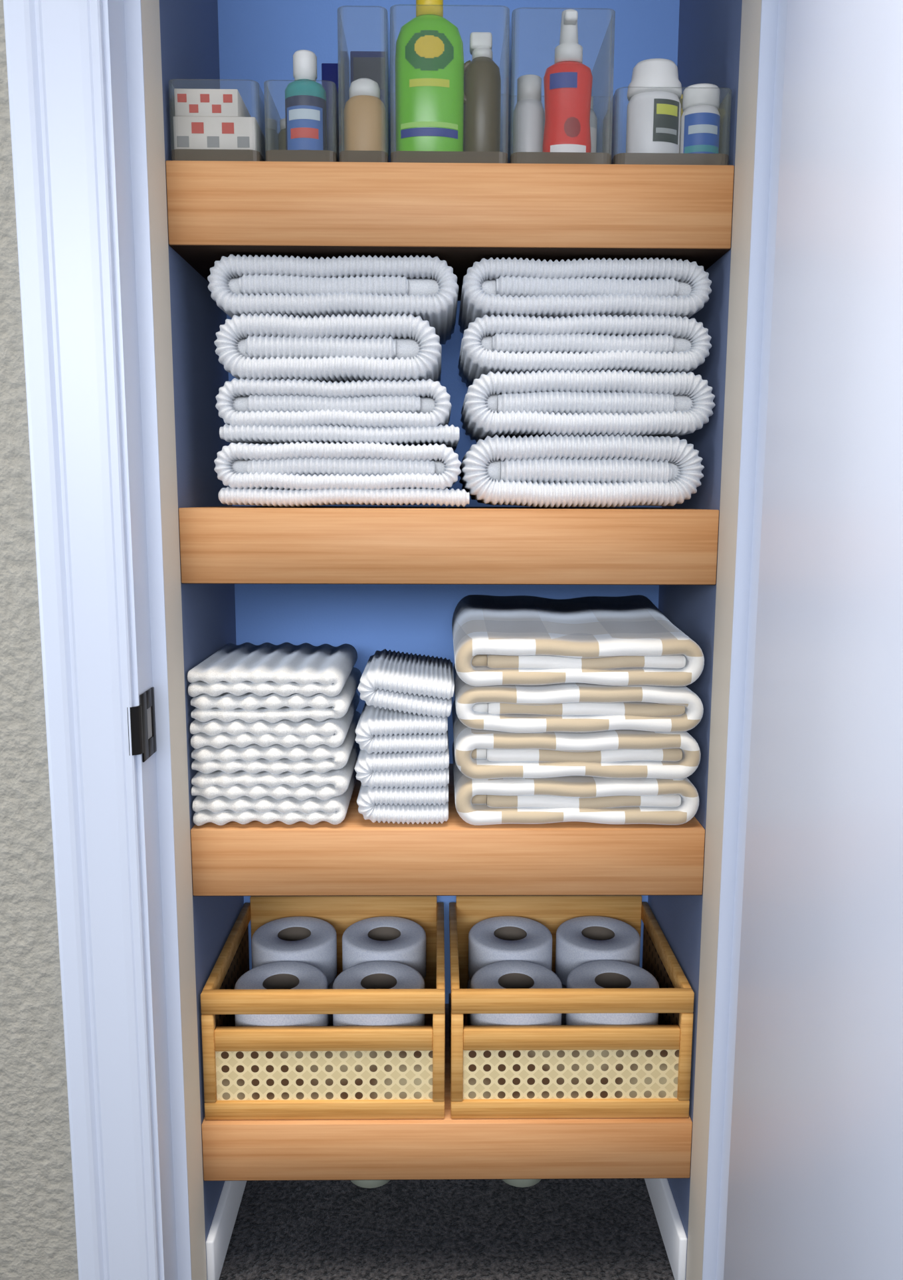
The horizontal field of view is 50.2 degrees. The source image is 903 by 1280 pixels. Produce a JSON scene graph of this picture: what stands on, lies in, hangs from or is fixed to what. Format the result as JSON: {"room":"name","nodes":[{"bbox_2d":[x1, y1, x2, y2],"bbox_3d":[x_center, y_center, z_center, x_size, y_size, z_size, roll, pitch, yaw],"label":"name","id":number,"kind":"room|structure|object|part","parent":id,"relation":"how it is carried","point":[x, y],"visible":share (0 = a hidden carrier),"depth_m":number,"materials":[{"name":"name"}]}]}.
{"room":"linen closet","nodes":[
{"label":"linen closet","id":0,"kind":"room"},
{"bbox_2d":[0,0,78,1279],"bbox_3d":[-0.801,-0.244,1.152,4.800,2.440,0.130,0,8,-1],"label":"wall","id":1,"kind":"structure","parent":0,"point":[38,1237],"depth_m":1.17,"materials":[{"name":"paint"}]},
{"bbox_2d":[3,0,160,1279],"bbox_3d":[-0.423,-0.095,1.102,0.098,2.164,0.022,0,8,-1],"label":"door frame","id":2,"kind":"structure","parent":1,"relation":"attached to","point":[55,48],"depth_m":1.10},
{"bbox_2d":[101,0,788,1279],"bbox_3d":[-0.002,-0.064,1.190,0.776,2.080,0.136,0,8,-1],"label":"door frame","id":3,"kind":"structure","parent":1,"relation":"in","point":[131,28],"depth_m":1.19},
{"bbox_2d":[126,686,156,762],"bbox_3d":[-0.374,0.103,1.164,0.013,0.082,0.064,0,8,-1],"label":"strike plate","id":4,"kind":"object","parent":3,"relation":"attached to","point":[142,716],"depth_m":1.15,"materials":[{"name":"black metal"}]},
{"bbox_2d":[723,0,902,1279],"bbox_3d":[0.328,0.008,0.748,0.110,2.044,0.736,1,8,2],"label":"door","id":5,"kind":"structure","parent":3,"relation":"attached to","point":[815,1191],"depth_m":0.87,"materials":[{"name":"white paint"}]},
{"bbox_2d":[158,0,243,1279],"bbox_3d":[-0.404,-0.277,1.387,0.100,2.440,0.335,0,8,-1],"label":"wall","id":6,"kind":"structure","parent":0,"point":[189,28],"depth_m":1.35,"materials":[{"name":"blue paint"}]},
{"bbox_2d":[206,1180,246,1279],"bbox_3d":[-0.352,0.888,1.562,0.012,0.085,0.330,0,8,-1],"label":"baseboard","id":7,"kind":"structure","parent":6,"relation":"attached to","point":[219,1235],"depth_m":1.46,"materials":[{"name":"white paint"}]},
{"bbox_2d":[219,1178,674,1279],"bbox_3d":[-0.781,1.272,-0.588,4.800,0.050,4.885,0,8,-1],"label":"floor","id":8,"kind":"structure","parent":0,"point":[549,1229],"depth_m":1.53,"materials":[{"name":"carpet"}]},
{"bbox_2d":[350,1179,390,1188],"bbox_3d":[-0.137,0.836,1.638,0.084,0.165,0.084,0,8,-1],"label":"jug","id":9,"kind":"object","parent":8,"relation":"on","point":[363,1183],"visible":0.05,"depth_m":1.61,"materials":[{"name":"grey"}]},
{"bbox_2d":[502,1178,541,1187],"bbox_3d":[0.119,0.836,1.641,0.084,0.165,0.084,0,8,-1],"label":"jug","id":10,"kind":"object","parent":8,"relation":"on","point":[521,1183],"visible":0.08,"depth_m":1.61,"materials":[{"name":"grey"}]},
{"bbox_2d":[217,0,679,1003],"bbox_3d":[-0.007,-0.308,1.607,0.900,2.440,0.100,0,8,-1],"label":"wall","id":11,"kind":"structure","parent":0,"point":[258,40],"depth_m":1.47,"materials":[{"name":"blue paint"}]},
{"bbox_2d":[201,1003,692,1180],"bbox_3d":[-0.007,0.708,1.539,0.699,0.089,0.329,0,8,-1],"label":"closet shelf","id":12,"kind":"object","parent":11,"relation":"attached to","point":[447,1148],"visible":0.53,"depth_m":1.38,"materials":[{"name":"brown wood"}]},
{"bbox_2d":[200,895,445,1119],"bbox_3d":[-0.182,0.560,1.514,0.342,0.206,0.310,0,8,-1],"label":"storage basket","id":13,"kind":"object","parent":12,"relation":"on","point":[250,1072],"visible":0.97,"depth_m":1.37,"materials":[{"name":"brown wood"}]},
{"bbox_3d":[-0.347,0.485,1.508,0.012,0.028,0.295,0,8,-1],"label":"rail","id":14,"kind":"part","parent":13,"relation":"part of","materials":[{"name":"brown wood"}]},
{"bbox_3d":[-0.347,0.568,1.514,0.004,0.139,0.283,0,8,-1],"label":"cane panel","id":15,"kind":"part","parent":13,"relation":"part of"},
{"bbox_3d":[-0.180,0.509,1.357,0.342,0.031,0.015,0,8,-1],"label":"rail","id":16,"kind":"part","parent":13,"relation":"part of","materials":[{"name":"brown wood"}]},
{"bbox_3d":[-0.180,0.565,1.366,0.308,0.032,0.013,0,8,-1],"label":"rail","id":17,"kind":"part","parent":13,"relation":"part of","materials":[{"name":"brown wood"}]},
{"bbox_3d":[-0.181,0.619,1.373,0.308,0.077,0.002,0,8,-1],"label":"cane panel","id":18,"kind":"part","parent":13,"relation":"part of","materials":[{"name":"beige wicker"}]},
{"bbox_3d":[-0.181,0.670,1.381,0.342,0.027,0.015,0,8,-1],"label":"rail","id":19,"kind":"part","parent":13,"relation":"part of","materials":[{"name":"brown wood"}]},
{"bbox_2d":[327,978,335,1026],"bbox_3d":[-0.257,0.603,1.590,0.137,0.077,0.137,0,8,-1],"label":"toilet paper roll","id":20,"kind":"object","parent":13,"relation":"in","point":[330,1016],"visible":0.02,"depth_m":1.56,"materials":[{"name":"paper"}]},
{"bbox_2d":[251,916,336,986],"bbox_3d":[-0.257,0.516,1.578,0.137,0.077,0.137,0,8,-1],"label":"toilet paper roll","id":21,"kind":"object","parent":20,"relation":"on","point":[312,941],"visible":0.65,"depth_m":1.55,"materials":[{"name":"white paper"}]},
{"bbox_3d":[-0.017,0.485,1.512,0.012,0.028,0.295,0,8,-1],"label":"rail","id":22,"kind":"part","parent":13,"relation":"part of","materials":[{"name":"brown wood"}]},
{"bbox_3d":[-0.112,0.603,1.593,0.137,0.077,0.137,0,8,-1],"label":"toilet paper roll","id":23,"kind":"object","parent":13,"relation":"in","visible":0},
{"bbox_2d":[342,916,426,979],"bbox_3d":[-0.110,0.516,1.579,0.137,0.077,0.137,0,8,-1],"label":"toilet paper roll","id":24,"kind":"object","parent":23,"relation":"on","point":[402,940],"visible":0.6,"depth_m":1.55,"materials":[{"name":"white paper"}]},
{"bbox_3d":[-0.254,0.623,1.452,0.137,0.077,0.137,0,8,-1],"label":"toilet paper roll","id":25,"kind":"object","parent":13,"relation":"in","visible":0},
{"bbox_2d":[233,960,328,1026],"bbox_3d":[-0.254,0.546,1.441,0.137,0.077,0.137,0,8,-1],"label":"toilet paper roll","id":26,"kind":"object","parent":25,"relation":"on","point":[282,975],"visible":0.56,"depth_m":1.44,"materials":[{"name":"white paper"}]},
{"bbox_3d":[-0.110,0.623,1.454,0.137,0.077,0.137,0,8,-1],"label":"toilet paper roll","id":27,"kind":"object","parent":13,"relation":"in","visible":0},
{"bbox_2d":[332,960,424,1026],"bbox_3d":[-0.108,0.546,1.443,0.137,0.077,0.137,0,8,-1],"label":"toilet paper roll","id":28,"kind":"object","parent":27,"relation":"on","point":[374,974],"visible":0.44,"depth_m":1.44,"materials":[{"name":"white paper"}]},
{"bbox_2d":[448,895,694,1118],"bbox_3d":[0.169,0.561,1.518,0.342,0.206,0.310,0,8,-1],"label":"storage basket","id":29,"kind":"object","parent":12,"relation":"on","point":[601,1070],"visible":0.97,"depth_m":1.38,"materials":[{"name":"brown wood"}]},
{"bbox_3d":[0.003,0.649,1.537,0.012,0.025,0.295,0,8,-1],"label":"rail","id":30,"kind":"part","parent":29,"relation":"part of","materials":[{"name":"brown wood"}]},
{"bbox_3d":[0.004,0.485,1.513,0.012,0.028,0.295,0,8,-1],"label":"rail","id":31,"kind":"part","parent":29,"relation":"part of","materials":[{"name":"brown wood"}]},
{"bbox_2d":[467,978,471,1025],"bbox_3d":[0.095,0.603,1.595,0.137,0.077,0.137,0,8,-1],"label":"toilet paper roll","id":32,"kind":"object","parent":29,"relation":"in","point":[468,986],"visible":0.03,"depth_m":1.58,"materials":[{"name":"paper"}]},
{"bbox_2d":[468,915,552,980],"bbox_3d":[0.096,0.517,1.582,0.137,0.077,0.137,0,8,-1],"label":"toilet paper roll","id":33,"kind":"object","parent":32,"relation":"on","point":[496,939],"visible":0.62,"depth_m":1.55,"materials":[{"name":"white paper"}]},
{"bbox_2d":[561,982,566,1025],"bbox_3d":[0.240,0.603,1.597,0.137,0.077,0.137,0,8,-1],"label":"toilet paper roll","id":34,"kind":"object","parent":29,"relation":"in","point":[563,1015],"visible":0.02,"depth_m":1.56,"materials":[{"name":"paper"}]},
{"bbox_2d":[555,915,640,986],"bbox_3d":[0.240,0.517,1.584,0.137,0.077,0.137,0,8,-1],"label":"toilet paper roll","id":35,"kind":"object","parent":34,"relation":"on","point":[580,940],"visible":0.59,"depth_m":1.55,"materials":[{"name":"white paper"}]},
{"bbox_3d":[0.170,0.671,1.386,0.342,0.027,0.015,0,8,-1],"label":"rail","id":36,"kind":"part","parent":29,"relation":"part of","materials":[{"name":"brown wood"}]},
{"bbox_3d":[0.170,0.620,1.378,0.308,0.077,0.002,0,8,-1],"label":"cane panel","id":37,"kind":"part","parent":29,"relation":"part of","materials":[{"name":"beige wicker"}]},
{"bbox_3d":[0.170,0.566,1.371,0.308,0.032,0.013,0,8,-1],"label":"rail","id":38,"kind":"part","parent":29,"relation":"part of","materials":[{"name":"brown wood"}]},
{"bbox_3d":[0.171,0.510,1.362,0.342,0.031,0.015,0,8,-1],"label":"rail","id":39,"kind":"part","parent":29,"relation":"part of","materials":[{"name":"brown wood"}]},
{"bbox_3d":[0.333,0.570,1.523,0.004,0.139,0.283,0,8,-1],"label":"cane panel","id":40,"kind":"part","parent":29,"relation":"part of","materials":[{"name":"beige wicker"}]},
{"bbox_3d":[0.334,0.486,1.517,0.012,0.028,0.295,0,8,-1],"label":"rail","id":41,"kind":"part","parent":29,"relation":"part of","materials":[{"name":"brown wood"}]},
{"bbox_3d":[0.241,0.624,1.458,0.137,0.077,0.137,0,8,-1],"label":"toilet paper roll","id":42,"kind":"object","parent":29,"relation":"in","visible":0},
{"bbox_2d":[566,960,659,1025],"bbox_3d":[0.241,0.547,1.448,0.137,0.077,0.137,0,8,-1],"label":"toilet paper roll","id":43,"kind":"object","parent":42,"relation":"on","point":[597,973],"visible":0.46,"depth_m":1.44,"materials":[{"name":"white paper"}]},
{"bbox_3d":[0.097,0.624,1.457,0.137,0.077,0.137,0,8,-1],"label":"toilet paper roll","id":44,"kind":"object","parent":29,"relation":"in","visible":0},
{"bbox_2d":[469,960,562,1025],"bbox_3d":[0.096,0.547,1.445,0.137,0.077,0.137,0,8,-1],"label":"toilet paper roll","id":45,"kind":"object","parent":44,"relation":"on","point":[508,974],"visible":0.56,"depth_m":1.44,"materials":[{"name":"white paper"}]},
{"bbox_2d":[190,763,705,896],"bbox_3d":[-0.006,0.280,1.476,0.699,0.095,0.329,0,8,-1],"label":"closet shelf","id":46,"kind":"object","parent":11,"relation":"attached to","point":[357,855],"visible":0.52,"depth_m":1.31,"materials":[{"name":"brown wood"}]},
{"bbox_2d":[192,758,357,826],"bbox_3d":[-0.249,0.217,1.427,0.206,0.039,0.253,0,8,-1],"label":"hand towel","id":47,"kind":"object","parent":46,"relation":"on","point":[220,810],"visible":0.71,"depth_m":1.31,"materials":[{"name":"white fabric"}]},
{"bbox_2d":[191,739,360,800],"bbox_3d":[-0.247,0.182,1.421,0.212,0.040,0.253,0,8,-1],"label":"hand towel","id":48,"kind":"object","parent":47,"relation":"on","point":[331,783],"visible":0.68,"depth_m":1.30,"materials":[{"name":"white fabric"}]},
{"bbox_2d":[191,711,360,774],"bbox_3d":[-0.247,0.146,1.416,0.210,0.039,0.253,0,8,-1],"label":"hand towel","id":49,"kind":"object","parent":48,"relation":"on","point":[254,758],"visible":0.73,"depth_m":1.30,"materials":[{"name":"white fabric"}]},
{"bbox_2d":[190,691,359,748],"bbox_3d":[-0.248,0.111,1.411,0.206,0.039,0.253,0,8,-1],"label":"hand towel","id":50,"kind":"object","parent":49,"relation":"on","point":[216,733],"visible":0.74,"depth_m":1.29,"materials":[{"name":"white fabric"}]},
{"bbox_2d":[190,667,361,723],"bbox_3d":[-0.245,0.076,1.406,0.209,0.039,0.253,0,8,-1],"label":"hand towel","id":51,"kind":"object","parent":50,"relation":"on","point":[226,707],"visible":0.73,"depth_m":1.29,"materials":[{"name":"white fabric"}]},
{"bbox_2d":[187,641,357,697],"bbox_3d":[-0.249,0.041,1.401,0.204,0.038,0.253,0,8,-1],"label":"hand towel","id":52,"kind":"object","parent":51,"relation":"on","point":[284,669],"visible":1,"depth_m":1.30,"materials":[{"name":"white fabric"}]},
{"bbox_2d":[356,783,448,824],"bbox_3d":[-0.068,0.213,1.406,0.126,0.054,0.202,0,8,-1],"label":"washcloth","id":53,"kind":"object","parent":46,"relation":"on","point":[394,805],"visible":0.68,"depth_m":1.31,"materials":[{"name":"white fabric"}]},
{"bbox_2d":[354,730,449,788],"bbox_3d":[-0.069,0.165,1.398,0.129,0.052,0.202,0,8,-1],"label":"washcloth","id":54,"kind":"object","parent":53,"relation":"on","point":[393,769],"visible":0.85,"depth_m":1.30,"materials":[{"name":"white fabric"}]},
{"bbox_2d":[355,702,447,754],"bbox_3d":[-0.069,0.116,1.391,0.126,0.054,0.202,0,8,-1],"label":"washcloth","id":55,"kind":"object","parent":54,"relation":"on","point":[377,730],"visible":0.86,"depth_m":1.30,"materials":[{"name":"white fabric"}]},
{"bbox_2d":[357,648,454,718],"bbox_3d":[-0.062,0.061,1.383,0.131,0.066,0.202,0,8,-1],"label":"washcloth","id":56,"kind":"object","parent":55,"relation":"on","point":[415,684],"visible":1,"depth_m":1.29,"materials":[{"name":"white fabric"}]},
{"bbox_2d":[452,741,699,825],"bbox_3d":[0.170,0.201,1.454,0.334,0.066,0.300,0,8,-1],"label":"checkered towel","id":57,"kind":"object","parent":46,"relation":"on","point":[573,798],"visible":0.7,"depth_m":1.31,"materials":[{"name":"fabric"}]},
{"bbox_2d":[451,699,700,779],"bbox_3d":[0.170,0.137,1.445,0.334,0.066,0.300,0,8,-1],"label":"checkered towel","id":58,"kind":"object","parent":57,"relation":"on","point":[480,754],"visible":0.7,"depth_m":1.30,"materials":[{"name":"fabric"}]},
{"bbox_2d":[453,663,703,733],"bbox_3d":[0.171,0.074,1.436,0.334,0.066,0.300,0,8,-1],"label":"checkered towel","id":59,"kind":"object","parent":58,"relation":"on","point":[569,707],"visible":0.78,"depth_m":1.29,"materials":[{"name":"fabric"}]},
{"bbox_2d":[451,594,704,686],"bbox_3d":[0.170,-0.005,1.424,0.334,0.096,0.300,0,8,-1],"label":"checkered towel","id":60,"kind":"object","parent":59,"relation":"on","point":[515,640],"visible":1,"depth_m":1.29,"materials":[{"name":"fabric"}]},
{"bbox_2d":[178,505,719,585],"bbox_3d":[-0.004,-0.145,1.414,0.699,0.098,0.329,0,8,-1],"label":"closet shelf","id":61,"kind":"object","parent":11,"relation":"attached to","point":[226,544],"visible":1,"depth_m":1.25,"materials":[{"name":"brown wood"}]},
{"bbox_2d":[213,441,469,507],"bbox_3d":[-0.145,-0.237,1.397,0.335,0.085,0.288,0,8,-1],"label":"bath towel","id":62,"kind":"object","parent":61,"relation":"on","point":[298,474],"visible":1,"depth_m":1.26,"materials":[{"name":"white fabric"}]},
{"bbox_2d":[215,378,459,450],"bbox_3d":[-0.150,-0.318,1.389,0.318,0.084,0.288,0,8,-1],"label":"bath towel","id":63,"kind":"object","parent":62,"relation":"on","point":[254,411],"visible":0.94,"depth_m":1.25,"materials":[{"name":"white fabric"}]},
{"bbox_2d":[213,313,441,382],"bbox_3d":[-0.161,-0.398,1.372,0.294,0.085,0.287,0,8,-1],"label":"bath towel","id":64,"kind":"object","parent":63,"relation":"on","point":[344,348],"visible":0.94,"depth_m":1.24,"materials":[{"name":"white fabric"}]},
{"bbox_2d":[207,254,458,344],"bbox_3d":[-0.153,-0.473,1.361,0.321,0.075,0.287,0,8,-1],"label":"bath towel","id":65,"kind":"object","parent":64,"relation":"on","point":[427,288],"visible":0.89,"depth_m":1.23,"materials":[{"name":"white fabric"}]},
{"bbox_2d":[458,433,704,507],"bbox_3d":[0.174,-0.243,1.406,0.323,0.098,0.287,0,8,-1],"label":"bath towel","id":66,"kind":"object","parent":61,"relation":"on","point":[593,470],"visible":1,"depth_m":1.27,"materials":[{"name":"white fabric"}]},
{"bbox_2d":[460,369,715,442],"bbox_3d":[0.180,-0.330,1.389,0.329,0.085,0.287,0,8,-1],"label":"bath towel","id":67,"kind":"object","parent":66,"relation":"on","point":[677,404],"visible":0.94,"depth_m":1.25,"materials":[{"name":"white fabric"}]},
{"bbox_2d":[457,314,711,387],"bbox_3d":[0.175,-0.405,1.380,0.326,0.073,0.287,0,8,-1],"label":"bath towel","id":68,"kind":"object","parent":67,"relation":"on","point":[656,343],"visible":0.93,"depth_m":1.25,"materials":[{"name":"white fabric"}]},
{"bbox_2d":[458,257,711,335],"bbox_3d":[0.173,-0.473,1.366,0.321,0.073,0.287,0,8,-1],"label":"bath towel","id":69,"kind":"object","parent":68,"relation":"on","point":[520,287],"visible":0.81,"depth_m":1.23,"materials":[{"name":"white fabric"}]},
{"bbox_2d":[165,160,734,301],"bbox_3d":[-0.003,-0.561,1.352,0.699,0.099,0.329,0,8,-1],"label":"closet shelf","id":70,"kind":"object","parent":11,"relation":"attached to","point":[462,214],"visible":0.66,"depth_m":1.19,"materials":[{"name":"brown wood"}]},
{"bbox_2d":[168,82,265,161],"bbox_3d":[-0.293,-0.654,1.306,0.110,0.094,0.260,0,8,-1],"label":"storage bin","id":71,"kind":"object","parent":70,"relation":"on","point":[177,154],"visible":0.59,"depth_m":1.18,"materials":[{"name":"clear plastic"}]},
{"bbox_2d":[172,116,258,151],"bbox_3d":[-0.293,-0.631,1.236,0.101,0.040,0.100,0,8,-1],"label":"box","id":72,"kind":"object","parent":71,"relation":"in","point":[189,132],"visible":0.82,"depth_m":1.19,"materials":[{"name":"white cardboard"}]},
{"bbox_2d":[174,88,251,116],"bbox_3d":[-0.302,-0.667,1.233,0.078,0.032,0.100,0,8,-1],"label":"box","id":73,"kind":"object","parent":72,"relation":"on","point":[188,102],"visible":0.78,"depth_m":1.18,"materials":[{"name":"white cardboard"}]},
{"bbox_2d":[263,83,338,162],"bbox_3d":[-0.188,-0.653,1.307,0.088,0.094,0.260,0,8,-1],"label":"storage bin","id":74,"kind":"object","parent":70,"relation":"on","point":[272,118],"visible":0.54,"depth_m":1.19,"materials":[{"name":"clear plastic"}]},
{"bbox_2d":[278,118,285,150],"bbox_3d":[-0.216,-0.651,1.277,0.028,0.068,0.028,0,8,-1],"label":"dropper bottle","id":75,"kind":"object","parent":74,"relation":"in","point":[282,135],"visible":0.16,"depth_m":1.26,"materials":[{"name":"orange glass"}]},
{"bbox_2d":[285,49,326,150],"bbox_3d":[-0.184,-0.672,1.218,0.052,0.127,0.040,0,8,-1],"label":"bottle","id":76,"kind":"object","parent":74,"relation":"in","point":[305,98],"visible":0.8,"depth_m":1.20,"materials":[{"name":"blue plastic"}]},
{"bbox_2d":[321,63,338,151],"bbox_3d":[-0.164,-0.710,1.345,0.029,0.165,0.030,0,8,-1],"label":"box","id":77,"kind":"object","parent":74,"relation":"in","point":[329,71],"visible":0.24,"depth_m":1.32,"materials":[{"name":"blue cardboard"}]},
{"bbox_2d":[337,9,390,162],"bbox_3d":[-0.110,-0.695,1.302,0.061,0.178,0.260,0,8,-1],"label":"storage bin","id":78,"kind":"object","parent":70,"relation":"on","point":[344,79],"visible":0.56,"depth_m":1.20,"materials":[{"name":"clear plastic"}]},
{"bbox_2d":[343,77,384,151],"bbox_3d":[-0.109,-0.656,1.217,0.054,0.096,0.038,0,8,-1],"label":"lotion bottle","id":79,"kind":"object","parent":78,"relation":"in","point":[364,111],"visible":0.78,"depth_m":1.20,"materials":[{"name":"brown plastic"}]},
{"bbox_2d":[350,51,384,105],"bbox_3d":[-0.111,-0.707,1.315,0.051,0.168,0.030,0,8,-1],"label":"box","id":80,"kind":"object","parent":78,"relation":"in","point":[367,64],"visible":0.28,"depth_m":1.29,"materials":[{"name":"blue"}]},
{"bbox_2d":[390,7,509,163],"bbox_3d":[-0.004,-0.696,1.304,0.146,0.180,0.260,0,8,-1],"label":"storage bin","id":81,"kind":"object","parent":70,"relation":"on","point":[502,157],"visible":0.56,"depth_m":1.19,"materials":[{"name":"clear plastic"}]},
{"bbox_2d":[394,0,463,151],"bbox_3d":[-0.028,-0.705,1.215,0.087,0.195,0.049,0,8,-1],"label":"bottle","id":82,"kind":"object","parent":81,"relation":"in","point":[429,60],"visible":0.91,"depth_m":1.20,"materials":[{"name":"green plastic"}]},
{"bbox_2d":[463,31,501,151],"bbox_3d":[0.034,-0.689,1.234,0.058,0.158,0.043,0,8,-1],"label":"bottle","id":83,"kind":"object","parent":81,"relation":"in","point":[482,75],"visible":0.8,"depth_m":1.22,"materials":[{"name":"brown"}]},
{"bbox_2d":[507,11,615,164],"bbox_3d":[0.135,-0.694,1.306,0.126,0.178,0.260,0,8,-1],"label":"storage bin","id":84,"kind":"object","parent":70,"relation":"on","point":[603,72],"visible":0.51,"depth_m":1.20,"materials":[{"name":"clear plastic"}]},
{"bbox_2d":[513,74,544,152],"bbox_3d":[0.102,-0.677,1.277,0.042,0.122,0.042,0,8,-1],"label":"bottle","id":85,"kind":"object","parent":84,"relation":"in","point":[529,111],"visible":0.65,"depth_m":1.26,"materials":[{"name":"white plastic"}]},
{"bbox_2d":[542,9,592,152],"bbox_3d":[0.147,-0.695,1.213,0.062,0.176,0.041,0,8,-1],"label":"spray bottle","id":86,"kind":"object","parent":84,"relation":"in","point":[567,83],"visible":0.9,"depth_m":1.20,"materials":[{"name":"red plastic"}]},
{"bbox_2d":[590,96,597,152],"bbox_3d":[0.174,-0.662,1.270,0.034,0.096,0.035,0,8,-1],"label":"bottle","id":87,"kind":"object","parent":84,"relation":"in","point":[593,119],"visible":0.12,"depth_m":1.26,"materials":[{"name":"white"}]},
{"bbox_2d":[611,89,731,165],"bbox_3d":[0.273,-0.651,1.314,0.144,0.090,0.260,0,8,-1],"label":"storage bin","id":88,"kind":"object","parent":70,"relation":"on","point":[722,158],"visible":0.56,"depth_m":1.19,"materials":[{"name":"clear plastic"}]},
{"bbox_2d":[626,58,681,153],"bbox_3d":[0.257,-0.667,1.225,0.069,0.119,0.052,0,8,-1],"label":"bottle","id":89,"kind":"object","parent":88,"relation":"in","point":[654,91],"visible":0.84,"depth_m":1.21,"materials":[{"name":"white plastic"}]},
{"bbox_2d":[679,94,683,153],"bbox_3d":[0.317,-0.682,1.330,0.046,0.118,0.040,0,8,-1],"label":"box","id":90,"kind":"object","parent":88,"relation":"in","point":[681,99],"visible":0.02,"depth_m":1.30,"materials":[{"name":"clear plastic"}]},
{"bbox_2d":[679,83,720,153],"bbox_3d":[0.316,-0.651,1.223,0.049,0.089,0.040,0,8,-1],"label":"pill bottle","id":91,"kind":"object","parent":88,"relation":"in","point":[700,117],"visible":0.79,"depth_m":1.21,"materials":[{"name":"white"}]},
{"bbox_2d":[647,0,742,1276],"bbox_3d":[0.396,-0.275,1.397,0.100,2.440,0.335,0,8,-1],"label":"wall","id":92,"kind":"structure","parent":0,"point":[710,30],"depth_m":1.33,"materials":[{"name":"blue paint"}]},
{"bbox_2d":[644,1178,687,1279],"bbox_3d":[0.336,0.889,1.571,0.012,0.085,0.330,0,8,-1],"label":"baseboard","id":93,"kind":"structure","parent":92,"relation":"attached to","point":[672,1230],"depth_m":1.47,"materials":[{"name":"white paint"}]}
]}

